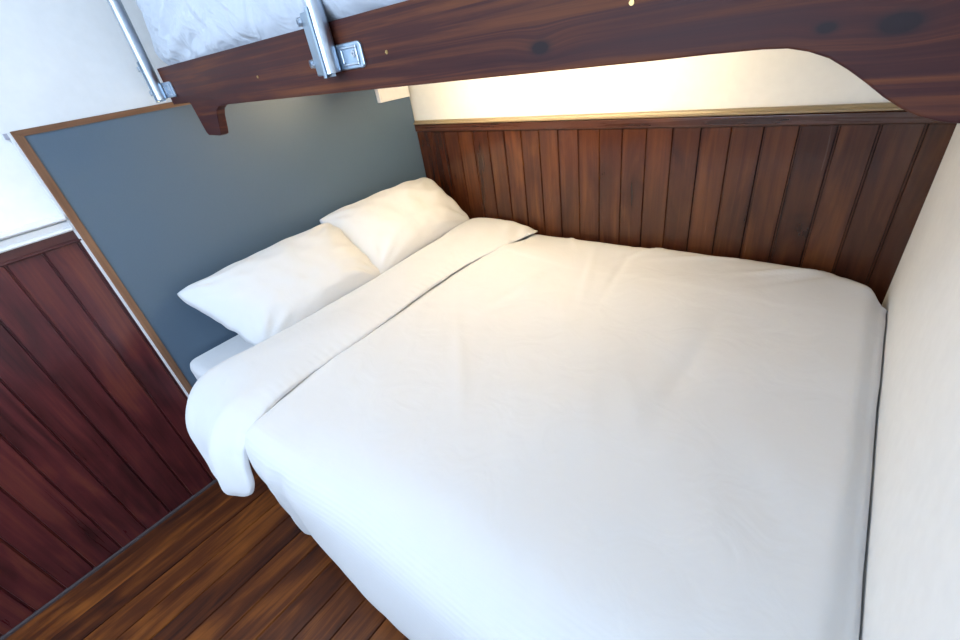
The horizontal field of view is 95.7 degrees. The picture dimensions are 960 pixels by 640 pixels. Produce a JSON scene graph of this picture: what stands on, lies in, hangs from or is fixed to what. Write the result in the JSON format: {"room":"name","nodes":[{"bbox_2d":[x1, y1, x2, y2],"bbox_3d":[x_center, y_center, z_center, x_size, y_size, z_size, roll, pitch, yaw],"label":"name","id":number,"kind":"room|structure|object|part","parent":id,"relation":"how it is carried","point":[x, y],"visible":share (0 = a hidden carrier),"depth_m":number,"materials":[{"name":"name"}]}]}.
{"room":"ship cabin","nodes":[
{"label":"ship cabin","id":0,"kind":"room"},
{"bbox_2d":[0,0,171,231],"bbox_3d":[-1.452,-0.247,1.239,0.132,2.500,3.412,17,41,35],"label":"wall","id":1,"kind":"structure","parent":0,"point":[61,60],"depth_m":1.25,"materials":[{"name":"white paint"}]},
{"bbox_2d":[0,214,72,252],"bbox_3d":[-1.846,0.178,0.749,0.030,0.049,1.904,17,41,35],"label":"trim","id":2,"kind":"structure","parent":1,"relation":"attached to","point":[17,237],"depth_m":1.28,"materials":[{"name":"white paint"}]},
{"bbox_2d":[0,231,80,266],"bbox_3d":[-1.842,0.211,0.775,0.020,0.036,1.907,17,41,35],"label":"trim","id":3,"kind":"structure","parent":1,"relation":"attached to","point":[49,244],"depth_m":1.29,"materials":[{"name":"brown wood"}]},
{"bbox_2d":[0,241,215,636],"bbox_3d":[-1.309,0.305,1.539,0.008,1.098,3.400,17,41,35],"label":"wall paneling","id":4,"kind":"structure","parent":1,"relation":"attached to","point":[97,448],"depth_m":1.48,"materials":[{"name":"brown wood"}]},
{"bbox_2d":[0,479,217,639],"bbox_3d":[-1.226,0.759,1.827,0.014,0.010,3.400,17,41,35],"label":"baseboard","id":5,"kind":"structure","parent":1,"relation":"attached to","point":[3,637],"depth_m":1.63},
{"bbox_2d":[2,89,425,396],"bbox_3d":[-0.768,-0.431,1.940,0.030,1.096,1.503,17,41,35],"label":"headboard panel","id":6,"kind":"object","parent":1,"relation":"attached to","point":[161,204],"visible":0.59,"depth_m":1.61,"materials":[{"name":"blue"}]},
{"bbox_2d":[375,86,409,102],"bbox_3d":[-0.421,-1.107,2.083,0.026,0.094,0.192,17,41,35],"label":"lamp housing","id":7,"kind":"object","parent":6,"relation":"attached to","point":[385,94],"visible":0.52,"depth_m":2.07,"materials":[{"name":"white plastic"}]},
{"bbox_2d":[5,460,408,639],"bbox_3d":[-0.438,1.030,1.263,2.297,0.060,3.600,17,41,35],"label":"floor","id":8,"kind":"structure","parent":0,"point":[223,566],"depth_m":1.50,"materials":[{"name":"brown wood"}]},
{"bbox_3d":[0.142,0.391,1.769,1.945,0.290,1.370,17,41,35],"label":"bed base","id":9,"kind":"object","parent":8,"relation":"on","visible":0},
{"bbox_2d":[190,334,252,379],"bbox_3d":[0.084,0.158,1.604,1.966,0.292,1.420,17,41,35],"label":"mattress","id":10,"kind":"object","parent":9,"relation":"on","point":[201,364],"visible":0.12,"depth_m":1.66,"materials":[{"name":"white fabric"}]},
{"bbox_2d":[177,223,380,345],"bbox_3d":[-0.746,-0.145,1.710,0.317,0.282,0.663,17,41,35],"label":"pillow","id":11,"kind":"object","parent":10,"relation":"on","point":[257,297],"visible":0.95,"depth_m":1.61,"materials":[{"name":"white fabric"}]},
{"bbox_2d":[320,177,469,273],"bbox_3d":[-0.368,-0.485,2.076,0.333,0.256,0.690,17,41,35],"label":"pillow","id":12,"kind":"object","parent":10,"relation":"on","point":[390,225],"visible":0.97,"depth_m":1.97,"materials":[{"name":"white fabric"}]},
{"bbox_2d":[185,218,887,639],"bbox_3d":[0.165,0.262,1.475,1.701,0.571,1.610,17,41,35],"label":"duvet","id":13,"kind":"object","parent":10,"relation":"on","point":[506,431],"visible":1,"depth_m":1.06,"materials":[{"name":"white fabric"}]},
{"bbox_2d":[408,49,889,119],"bbox_3d":[0.454,-0.867,1.687,2.280,2.500,0.088,17,41,35],"label":"wall","id":14,"kind":"structure","parent":0,"point":[766,77],"depth_m":1.50,"materials":[{"name":"beige paint"}]},
{"bbox_2d":[107,0,959,135],"bbox_3d":[0.024,-0.951,1.025,1.971,0.725,1.137,17,41,35],"label":"bunk","id":15,"kind":"object","parent":14,"relation":"attached to","point":[907,51],"visible":1,"depth_m":0.56,"materials":[{"name":"brown wood"}]},
{"bbox_3d":[-1.040,-0.945,1.196,0.033,0.612,0.033,17,41,35],"label":"guard post","id":16,"kind":"part","parent":15,"relation":"part of","materials":[{"name":"metal"}]},
{"bbox_3d":[-0.955,-0.707,1.333,0.073,0.042,0.005,17,41,35],"label":"mounting plate","id":17,"kind":"part","parent":15,"relation":"part of","materials":[{"name":"metal"}]},
{"bbox_2d":[136,0,406,65],"bbox_3d":[0.068,-0.864,1.040,1.857,0.243,1.090,17,41,35],"label":"mattress","id":18,"kind":"object","parent":15,"relation":"on","point":[179,30],"visible":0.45,"depth_m":0.99,"materials":[{"name":"grey fabric"}]},
{"bbox_3d":[-0.323,-0.724,0.661,0.033,0.612,0.033,17,41,35],"label":"guard post","id":19,"kind":"part","parent":15,"relation":"part of","materials":[{"name":"metal"}]},
{"bbox_3d":[-0.237,-0.485,0.798,0.073,0.042,0.005,17,41,35],"label":"mounting plate","id":20,"kind":"part","parent":15,"relation":"part of","materials":[{"name":"metal"}]},
{"bbox_2d":[414,102,902,124],"bbox_3d":[0.434,-0.786,1.677,2.020,0.017,0.028,17,41,35],"label":"trim","id":21,"kind":"structure","parent":14,"relation":"attached to","point":[883,106],"depth_m":1.46,"materials":[{"name":"beige dark stained wood"}]},
{"bbox_2d":[415,110,947,131],"bbox_3d":[0.440,-0.765,1.694,2.020,0.036,0.022,17,41,35],"label":"trim","id":22,"kind":"structure","parent":14,"relation":"attached to","point":[894,116],"depth_m":1.44,"materials":[{"name":"brown wood"}]},
{"bbox_2d":[417,123,956,305],"bbox_3d":[0.522,-0.304,1.994,2.020,1.095,0.008,17,41,35],"label":"wall paneling","id":23,"kind":"structure","parent":14,"relation":"attached to","point":[845,201],"depth_m":1.54,"materials":[{"name":"brown wood"}]},
{"bbox_2d":[859,123,959,639],"bbox_3d":[0.223,0.271,-0.011,0.120,2.500,3.412,17,41,35],"label":"wall","id":24,"kind":"structure","parent":0,"point":[911,582],"depth_m":0.69,"materials":[{"name":"white paint"}]}
]}

